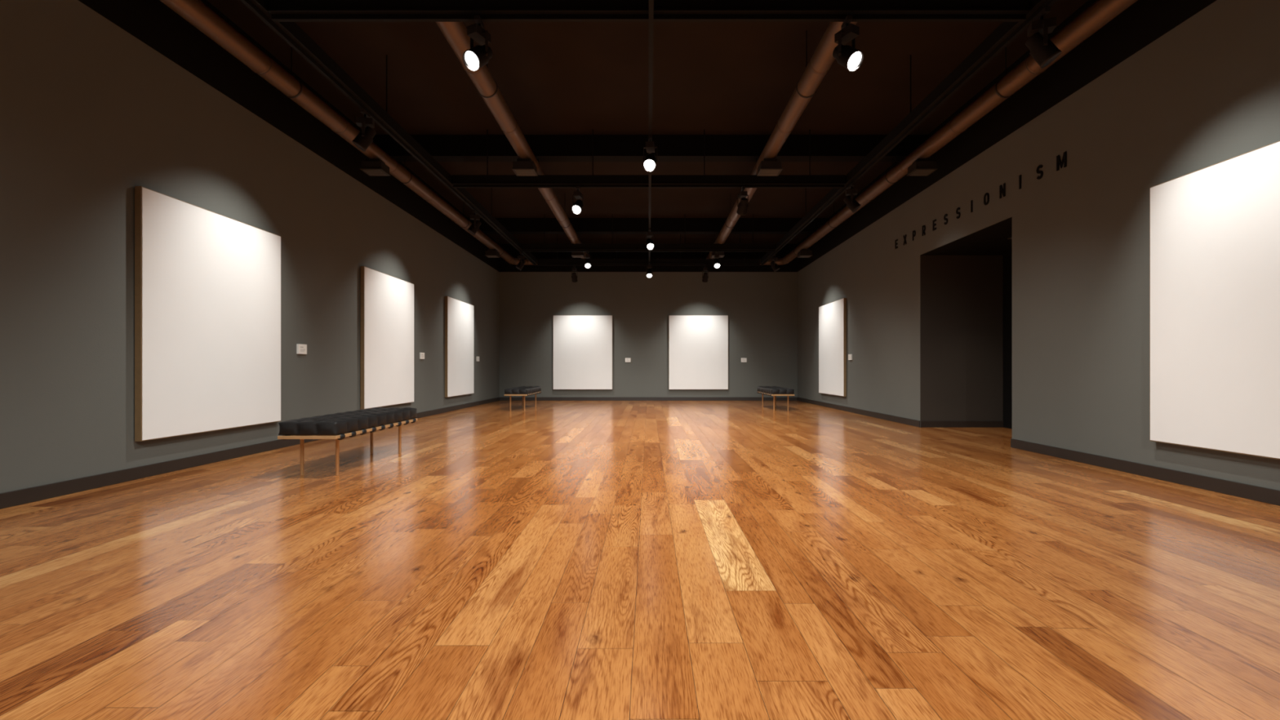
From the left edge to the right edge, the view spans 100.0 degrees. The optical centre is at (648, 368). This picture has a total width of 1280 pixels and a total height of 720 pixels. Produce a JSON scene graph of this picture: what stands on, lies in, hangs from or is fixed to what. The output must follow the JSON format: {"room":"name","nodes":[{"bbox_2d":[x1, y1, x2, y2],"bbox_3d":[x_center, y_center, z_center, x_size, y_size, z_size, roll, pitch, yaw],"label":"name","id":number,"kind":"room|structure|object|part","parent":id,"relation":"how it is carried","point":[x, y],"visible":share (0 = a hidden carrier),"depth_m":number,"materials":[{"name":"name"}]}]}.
{"room":"museum","nodes":[
{"label":"museum","id":0,"kind":"room"},
{"bbox_2d":[0,0,499,493],"bbox_3d":[-4.720,-1.425,6.700,0.200,4.850,20.200,0,0,0],"label":"wall","id":1,"kind":"structure","parent":0,"point":[100,100],"depth_m":4.92,"materials":[{"name":"grey paint"}]},
{"bbox_2d":[134,186,280,441],"bbox_3d":[-4.582,-0.490,5.730,0.073,2.290,1.830,0,0,0],"label":"canvas painting","id":2,"kind":"object","parent":1,"relation":"attached to","point":[207,283],"visible":1,"depth_m":5.45,"materials":[{"name":"white fabric"}]},
{"bbox_2d":[0,397,499,509],"bbox_3d":[-4.611,0.945,6.700,0.018,0.110,19.800,0,0,0],"label":"baseboard","id":3,"kind":"structure","parent":1,"relation":"attached to","point":[14,498],"depth_m":4.88,"materials":[{"name":"black wood"}]},
{"bbox_2d":[296,343,306,354],"bbox_3d":[-4.605,-0.255,7.130,0.028,0.130,0.170,0,0,0],"label":"plaque","id":4,"kind":"object","parent":1,"relation":"attached to","point":[300,348],"visible":1,"depth_m":7.11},
{"bbox_2d":[360,266,413,408],"bbox_3d":[-4.582,-0.490,9.500,0.073,2.290,1.830,0,0,0],"label":"canvas painting","id":5,"kind":"object","parent":1,"relation":"attached to","point":[387,301],"visible":0.96,"depth_m":9.28,"materials":[{"name":"white fabric"}]},
{"bbox_2d":[419,352,424,359],"bbox_3d":[-4.605,-0.255,10.920,0.028,0.130,0.170,0,0,0],"label":"plaque","id":6,"kind":"object","parent":1,"relation":"attached to","point":[421,354],"visible":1,"depth_m":10.88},
{"bbox_2d":[444,296,474,397],"bbox_3d":[-4.582,-0.490,13.060,0.073,2.290,1.830,0,0,0],"label":"canvas painting","id":7,"kind":"object","parent":1,"relation":"attached to","point":[459,315],"visible":1,"depth_m":12.83,"materials":[{"name":"white fabric"}]},
{"bbox_2d":[0,400,1279,719],"bbox_3d":[1.190,1.075,6.064,12.020,0.150,21.472,0,0,0],"label":"floor","id":8,"kind":"structure","parent":0,"point":[549,560],"depth_m":2.57,"materials":[{"name":"brown wood"}]},
{"bbox_2d":[277,407,417,475],"bbox_3d":[-3.075,0.734,5.680,0.558,0.532,1.713,0,0,0],"label":"leather bench","id":9,"kind":"object","parent":8,"relation":"on","point":[335,426],"visible":1,"depth_m":5.09,"materials":[{"name":"black leather"}]},
{"bbox_3d":[-3.240,0.816,5.020,0.044,0.368,0.043,0,0,0],"label":"leg","id":10,"kind":"part","parent":9,"relation":"part of","materials":[{"name":"brown wood"}]},
{"bbox_3d":[-2.910,0.816,5.020,0.044,0.368,0.043,0,0,0],"label":"leg","id":11,"kind":"part","parent":9,"relation":"part of","materials":[{"name":"brown wood"}]},
{"bbox_3d":[-3.075,0.623,5.680,0.530,0.030,1.700,0,0,0],"label":"frame","id":12,"kind":"part","parent":9,"relation":"part of","materials":[{"name":"brown wood"}]},
{"bbox_3d":[-3.240,0.816,6.280,0.044,0.368,0.043,0,0,0],"label":"leg","id":13,"kind":"part","parent":9,"relation":"part of","materials":[{"name":"brown wood"}]},
{"bbox_3d":[-2.910,0.816,6.280,0.044,0.368,0.043,0,0,0],"label":"leg","id":14,"kind":"part","parent":9,"relation":"part of","materials":[{"name":"brown wood"}]},
{"bbox_2d":[504,386,541,410],"bbox_3d":[-3.100,0.734,13.350,0.558,0.532,1.713,0,0,0],"label":"leather bench","id":15,"kind":"object","parent":8,"relation":"on","point":[522,391],"visible":1,"depth_m":12.68,"materials":[{"name":"black leather"}]},
{"bbox_3d":[-3.100,0.623,13.350,0.530,0.030,1.700,0,0,0],"label":"frame","id":16,"kind":"part","parent":15,"relation":"part of","materials":[{"name":"brown wood"}]},
{"bbox_3d":[-2.935,0.816,13.950,0.044,0.368,0.043,0,0,0],"label":"leg","id":17,"kind":"part","parent":15,"relation":"part of","materials":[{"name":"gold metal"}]},
{"bbox_2d":[756,386,794,410],"bbox_3d":[3.130,0.734,13.350,0.558,0.532,1.713,0,0,0],"label":"leather bench","id":18,"kind":"object","parent":8,"relation":"on","point":[774,391],"visible":1,"depth_m":12.67,"materials":[{"name":"black leather"}]},
{"bbox_3d":[2.965,0.816,12.690,0.044,0.368,0.043,0,0,0],"label":"leg","id":19,"kind":"part","parent":18,"relation":"part of","materials":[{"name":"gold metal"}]},
{"bbox_3d":[3.130,0.623,13.350,0.530,0.030,1.700,0,0,0],"label":"frame","id":20,"kind":"part","parent":18,"relation":"part of","materials":[{"name":"brown wood"}]},
{"bbox_2d":[207,0,1088,244],"bbox_3d":[-0.010,-3.925,6.700,9.620,0.150,20.200,0,0,0],"label":"ceiling","id":21,"kind":"structure","parent":0,"point":[553,77],"depth_m":7.39,"materials":[{"name":"black paint"}]},
{"bbox_2d":[160,0,519,265],"bbox_3d":[-3.999,-3.466,6.530,0.378,0.767,19.440,0,0,0],"label":"ceiling pipe","id":22,"kind":"object","parent":21,"relation":"attached to","point":[196,12],"visible":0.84,"depth_m":6.11,"materials":[{"name":"metal"}]},
{"bbox_2d":[359,158,391,176],"bbox_3d":[-4.070,-3.001,8.000,0.324,0.185,0.284,0,0,0],"label":"air vent","id":23,"kind":"object","parent":22,"relation":"attached to","point":[371,166],"visible":1,"depth_m":7.91,"materials":[{"name":"brown metal"}]},
{"bbox_2d":[484,248,500,257],"bbox_3d":[-4.070,-3.001,14.000,0.324,0.185,0.284,0,0,0],"label":"air vent","id":24,"kind":"object","parent":22,"relation":"attached to","point":[490,253],"visible":1,"depth_m":13.87,"materials":[{"name":"brown metal"}]},
{"bbox_2d":[351,108,376,151],"bbox_3d":[-3.230,-2.692,6.097,0.243,0.444,0.186,0,0,0],"label":"track spotlight","id":25,"kind":"object","parent":21,"relation":"hanging from","point":[364,139],"visible":1,"depth_m":6.06,"materials":[{"name":"black metal"}]},
{"bbox_2d":[240,0,537,265],"bbox_3d":[-3.220,-3.382,6.030,0.130,0.934,18.440,0,0,0],"label":"track","id":26,"kind":"structure","parent":21,"relation":"attached to","point":[290,32],"depth_m":6.05,"materials":[{"name":"black metal"}]},
{"bbox_2d":[466,209,480,235],"bbox_3d":[-3.230,-2.692,9.945,0.243,0.444,0.188,0,0,0],"label":"track spotlight","id":27,"kind":"object","parent":21,"relation":"hanging from","point":[474,227],"visible":1,"depth_m":9.90,"materials":[{"name":"black metal"}]},
{"bbox_2d":[462,15,493,71],"bbox_3d":[-1.423,-2.694,4.492,0.182,0.440,0.269,0,0,20],"label":"track spotlight","id":28,"kind":"object","parent":21,"relation":"hanging from","point":[474,58],"visible":1,"depth_m":4.45,"materials":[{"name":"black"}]},
{"bbox_2d":[435,22,586,258],"bbox_3d":[-1.840,-3.466,6.435,0.236,0.767,19.250,0,0,0],"label":"ceiling pipe","id":29,"kind":"object","parent":21,"relation":"attached to","point":[455,33],"visible":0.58,"depth_m":6.46,"materials":[{"name":"metal"}]},
{"bbox_2d":[511,158,537,176],"bbox_3d":[-1.840,-3.001,8.000,0.324,0.185,0.284,0,0,0],"label":"air vent","id":30,"kind":"object","parent":29,"relation":"attached to","point":[522,166],"visible":1,"depth_m":7.89,"materials":[{"name":"brown metal"}]},
{"bbox_2d":[571,251,584,257],"bbox_3d":[-1.840,-3.001,14.000,0.324,0.185,0.284,0,0,0],"label":"air vent","id":31,"kind":"object","parent":29,"relation":"attached to","point":[574,254],"visible":0.88,"depth_m":13.87,"materials":[{"name":"brown metal"}]},
{"bbox_2d":[515,252,525,270],"bbox_3d":[-3.230,-2.692,13.544,0.243,0.444,0.189,0,0,0],"label":"track spotlight","id":32,"kind":"object","parent":21,"relation":"hanging from","point":[520,265],"visible":1,"depth_m":13.50,"materials":[{"name":"black metal"}]},
{"bbox_2d":[571,264,577,282],"bbox_3d":[-2.100,-2.672,15.190,0.181,0.484,0.246,0,0,0],"label":"track spotlight","id":33,"kind":"object","parent":21,"relation":"hanging from","point":[574,277],"visible":1,"depth_m":15.13,"materials":[{"name":"black metal"}]},
{"bbox_2d":[571,186,583,213],"bbox_3d":[-1.140,-2.694,8.652,0.182,0.440,0.269,0,0,0],"label":"track spotlight","id":34,"kind":"object","parent":21,"relation":"hanging from","point":[576,208],"visible":1,"depth_m":8.60,"materials":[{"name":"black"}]},
{"bbox_2d":[584,250,591,268],"bbox_3d":[-1.520,-2.695,13.392,0.182,0.439,0.272,0,0,0],"label":"track spotlight","id":35,"kind":"object","parent":21,"relation":"hanging from","point":[587,264],"visible":1,"depth_m":13.33,"materials":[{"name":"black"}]},
{"bbox_2d":[468,217,828,234],"bbox_3d":[-0.010,-3.675,13.875,9.220,0.350,0.250,0,0,0],"label":"joist","id":36,"kind":"object","parent":21,"relation":"attached to","point":[513,225],"depth_m":13.75,"materials":[{"name":"black metal"}]},
{"bbox_2d":[266,0,1030,22],"bbox_3d":[0.000,-3.382,4.500,6.300,0.934,0.130,0,0,0],"label":"beam","id":37,"kind":"structure","parent":21,"relation":"attached to","point":[281,11],"depth_m":4.45,"materials":[{"name":"black metal"}]},
{"bbox_2d":[521,213,775,251],"bbox_3d":[0.000,-3.382,13.400,6.300,0.934,0.130,0,0,0],"label":"beam","id":38,"kind":"structure","parent":21,"relation":"attached to","point":[612,246],"depth_m":13.35,"materials":[{"name":"black metal"}]},
{"bbox_2d":[537,234,759,266],"bbox_3d":[0.000,-3.382,15.250,6.300,0.934,0.130,0,0,0],"label":"beam","id":39,"kind":"structure","parent":21,"relation":"attached to","point":[540,262],"depth_m":15.20,"materials":[{"name":"black metal"}]},
{"bbox_2d":[452,129,845,187],"bbox_3d":[0.000,-3.382,8.660,6.300,0.934,0.130,0,0,0],"label":"beam","id":40,"kind":"structure","parent":21,"relation":"attached to","point":[487,180],"depth_m":8.61,"materials":[{"name":"black metal"}]},
{"bbox_2d":[524,258,776,265],"bbox_3d":[0.000,-3.200,16.150,7.640,0.192,0.192,0,0,0],"label":"ceiling pipe","id":41,"kind":"object","parent":21,"relation":"hanging from","point":[527,262],"visible":0.11,"depth_m":16.08,"materials":[{"name":"metal"}]},
{"bbox_2d":[372,134,928,161],"bbox_3d":[-0.010,-3.675,8.975,9.220,0.350,0.250,0,0,0],"label":"joist","id":42,"kind":"object","parent":21,"relation":"attached to","point":[442,148],"depth_m":8.85,"materials":[{"name":"black metal"}]},
{"bbox_2d":[648,0,653,262],"bbox_3d":[0.020,-2.897,6.030,0.040,0.034,18.440,0,0,0],"label":"track","id":43,"kind":"object","parent":21,"relation":"attached to","point":[651,2],"visible":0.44,"depth_m":5.30,"materials":[{"name":"black metal"}]},
{"bbox_2d":[644,228,653,249],"bbox_3d":[0.022,-2.659,11.092,0.185,0.440,0.268,0,0,0],"label":"track spotlight","id":44,"kind":"object","parent":43,"relation":"hanging from","point":[650,243],"visible":1,"depth_m":11.03,"materials":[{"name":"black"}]},
{"bbox_2d":[645,262,653,278],"bbox_3d":[0.020,-2.659,14.592,0.180,0.440,0.270,0,0,0],"label":"track spotlight","id":45,"kind":"object","parent":43,"relation":"hanging from","point":[649,273],"visible":1,"depth_m":14.54,"materials":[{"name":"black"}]},
{"bbox_2d":[643,135,657,171],"bbox_3d":[0.020,-2.659,6.692,0.182,0.440,0.270,0,0,0],"label":"track spotlight","id":46,"kind":"object","parent":43,"relation":"hanging from","point":[650,162],"visible":1,"depth_m":6.63,"materials":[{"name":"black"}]},
{"bbox_2d":[702,264,708,282],"bbox_3d":[1.600,-2.672,15.190,0.181,0.484,0.246,0,0,0],"label":"track spotlight","id":47,"kind":"object","parent":21,"relation":"hanging from","point":[705,276],"visible":1,"depth_m":15.13,"materials":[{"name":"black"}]},
{"bbox_2d":[713,250,720,268],"bbox_3d":[1.700,-2.695,13.392,0.181,0.439,0.272,0,0,0],"label":"track spotlight","id":48,"kind":"object","parent":21,"relation":"hanging from","point":[717,264],"visible":1,"depth_m":13.33,"materials":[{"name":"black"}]},
{"bbox_2d":[736,186,748,215],"bbox_3d":[1.520,-2.694,8.668,0.181,0.440,0.269,0,0,0],"label":"track spotlight","id":49,"kind":"object","parent":21,"relation":"hanging from","point":[743,205],"visible":1,"depth_m":8.62,"materials":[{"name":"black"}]},
{"bbox_2d":[769,253,779,271],"bbox_3d":[3.230,-2.692,13.747,0.242,0.444,0.186,0,0,0],"label":"track spotlight","id":50,"kind":"object","parent":21,"relation":"hanging from","point":[775,267],"visible":1,"depth_m":13.70,"materials":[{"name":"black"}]},
{"bbox_2d":[706,22,857,258],"bbox_3d":[1.800,-3.466,6.435,0.236,0.767,19.250,0,0,0],"label":"ceiling pipe","id":51,"kind":"object","parent":21,"relation":"attached to","point":[820,62],"visible":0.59,"depth_m":6.29,"materials":[{"name":"metal"}]},
{"bbox_2d":[711,251,724,257],"bbox_3d":[1.800,-3.001,14.000,0.324,0.185,0.284,0,0,0],"label":"air vent","id":52,"kind":"object","parent":51,"relation":"attached to","point":[722,255],"visible":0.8,"depth_m":13.87,"materials":[{"name":"brown metal"}]},
{"bbox_2d":[756,158,782,176],"bbox_3d":[1.800,-3.001,8.000,0.324,0.185,0.284,0,0,0],"label":"air vent","id":53,"kind":"object","parent":51,"relation":"attached to","point":[768,166],"visible":1,"depth_m":7.89,"materials":[{"name":"brown metal"}]},
{"bbox_2d":[832,15,863,71],"bbox_3d":[1.665,-2.694,4.493,0.182,0.441,0.268,0,0,-36],"label":"track spotlight","id":54,"kind":"object","parent":21,"relation":"hanging from","point":[849,57],"visible":1,"depth_m":4.45,"materials":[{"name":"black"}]},
{"bbox_2d":[843,182,861,212],"bbox_3d":[3.229,-2.692,8.515,0.256,0.443,0.190,0,0,0],"label":"track spotlight","id":55,"kind":"object","parent":21,"relation":"hanging from","point":[853,205],"visible":1,"depth_m":8.47,"materials":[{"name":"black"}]},
{"bbox_2d":[760,0,1057,265],"bbox_3d":[3.220,-3.382,6.030,0.130,0.934,18.440,0,0,0],"label":"beam","id":56,"kind":"structure","parent":21,"relation":"attached to","point":[1006,32],"depth_m":6.08,"materials":[{"name":"black metal"}]},
{"bbox_2d":[776,0,1137,265],"bbox_3d":[3.999,-3.466,6.530,0.378,0.767,19.440,0,0,0],"label":"ceiling pipe","id":57,"kind":"object","parent":21,"relation":"attached to","point":[1100,13],"visible":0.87,"depth_m":6.35,"materials":[{"name":"metal"}]},
{"bbox_2d":[796,248,812,257],"bbox_3d":[4.070,-3.001,14.000,0.324,0.185,0.284,0,0,0],"label":"air vent","id":58,"kind":"object","parent":57,"relation":"attached to","point":[803,253],"visible":1,"depth_m":13.88,"materials":[{"name":"brown metal"}]},
{"bbox_2d":[906,158,937,176],"bbox_3d":[4.070,-3.001,8.000,0.324,0.185,0.284,0,0,0],"label":"air vent","id":59,"kind":"object","parent":57,"relation":"attached to","point":[921,166],"visible":1,"depth_m":7.91,"materials":[{"name":"brown metal"}]},
{"bbox_2d":[1025,7,1062,68],"bbox_3d":[3.230,-2.692,4.395,0.242,0.444,0.188,0,0,0],"label":"track spotlight","id":60,"kind":"object","parent":21,"relation":"hanging from","point":[1042,50],"visible":1,"depth_m":4.36,"materials":[{"name":"black metal"}]},
{"bbox_2d":[499,244,797,396],"bbox_3d":[-0.010,-1.425,16.700,9.220,4.850,0.200,0,0,0],"label":"wall","id":61,"kind":"structure","parent":0,"point":[760,303],"depth_m":16.60,"materials":[{"name":"grey paint"}]},
{"bbox_2d":[552,315,612,389],"bbox_3d":[-2.030,-0.490,16.562,1.830,2.290,0.073,0,0,0],"label":"canvas painting","id":62,"kind":"object","parent":61,"relation":"attached to","point":[582,344],"visible":1,"depth_m":16.52,"materials":[{"name":"white fabric"}]},
{"bbox_2d":[625,358,631,362],"bbox_3d":[-0.640,-0.255,16.585,0.170,0.130,0.028,0,0,0],"label":"plaque","id":63,"kind":"object","parent":61,"relation":"attached to","point":[627,360],"visible":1,"depth_m":16.57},
{"bbox_2d":[499,396,796,400],"bbox_3d":[-0.010,0.945,16.591,9.184,0.110,0.018,0,0,0],"label":"baseboard","id":64,"kind":"structure","parent":61,"relation":"attached to","point":[501,398],"depth_m":16.58,"materials":[{"name":"black wood"}]},
{"bbox_2d":[668,315,728,389],"bbox_3d":[1.535,-0.490,16.562,1.830,2.290,0.073,0,0,0],"label":"canvas painting","id":65,"kind":"object","parent":61,"relation":"attached to","point":[698,344],"visible":1,"depth_m":16.52,"materials":[{"name":"white fabric"}]},
{"bbox_2d":[741,358,746,362],"bbox_3d":[2.940,-0.255,16.585,0.170,0.130,0.028,0,0,0],"label":"plaque","id":66,"kind":"object","parent":61,"relation":"attached to","point":[743,360],"visible":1,"depth_m":16.57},
{"bbox_2d":[920,254,1003,421],"bbox_3d":[5.902,-0.460,9.173,2.596,2.920,0.154,0,0,0],"label":"wall","id":67,"kind":"structure","parent":0,"point":[962,296],"depth_m":9.10,"materials":[{"name":"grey paint"}]},
{"bbox_2d":[920,421,1003,427],"bbox_3d":[5.300,0.945,9.087,1.400,0.110,0.018,0,0,0],"label":"baseboard","id":68,"kind":"structure","parent":67,"relation":"attached to","point":[922,424],"depth_m":9.08,"materials":[{"name":"black wood"}]},
{"bbox_2d":[920,217,1012,255],"bbox_3d":[5.902,-1.968,8.025,2.596,0.104,2.450,0,0,0],"label":"ceiling","id":69,"kind":"structure","parent":0,"point":[992,240],"depth_m":8.25,"materials":[{"name":"black paint"}]},
{"bbox_2d":[1003,252,1012,428],"bbox_3d":[6.075,-0.460,7.948,0.150,2.920,2.296,0,0,0],"label":"wall","id":70,"kind":"structure","parent":0,"point":[1007,258],"depth_m":8.97,"materials":[{"name":"black paint"}]},
{"bbox_2d":[797,0,1279,490],"bbox_3d":[4.700,-1.425,6.700,0.200,4.850,20.200,0,0,0],"label":"wall","id":71,"kind":"structure","parent":0,"point":[1165,91],"depth_m":5.75,"materials":[{"name":"grey paint"}]},
{"bbox_2d":[818,297,846,396],"bbox_3d":[4.562,-0.490,13.380,0.073,2.290,1.830,0,0,0],"label":"canvas painting","id":72,"kind":"object","parent":71,"relation":"attached to","point":[833,315],"visible":1,"depth_m":13.18,"materials":[{"name":"white fabric"}]},
{"bbox_2d":[848,354,852,359],"bbox_3d":[4.585,-0.255,12.220,0.028,0.130,0.170,0,0,0],"label":"plaque","id":73,"kind":"object","parent":71,"relation":"attached to","point":[850,356],"visible":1,"depth_m":12.18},
{"bbox_2d":[894,151,1066,248],"bbox_3d":[4.594,-2.304,7.957,0.011,0.181,4.097,0,0,0],"label":"expressionism lettering","id":74,"kind":"object","parent":71,"relation":"attached to","point":[1059,162],"visible":1,"depth_m":7.00},
{"bbox_2d":[796,396,1279,506],"bbox_3d":[4.591,0.945,6.700,0.018,0.110,19.800,0,0,0],"label":"baseboard","id":75,"kind":"structure","parent":71,"relation":"attached to","point":[1268,495],"depth_m":5.04,"materials":[{"name":"black wood"}]},
{"bbox_2d":[1149,140,1279,459],"bbox_3d":[4.562,-0.490,3.940,0.073,2.290,1.830,0,0,0],"label":"canvas painting","id":76,"kind":"object","parent":71,"relation":"attached to","point":[1215,228],"visible":1,"depth_m":4.27,"materials":[{"name":"white fabric"}]}
]}

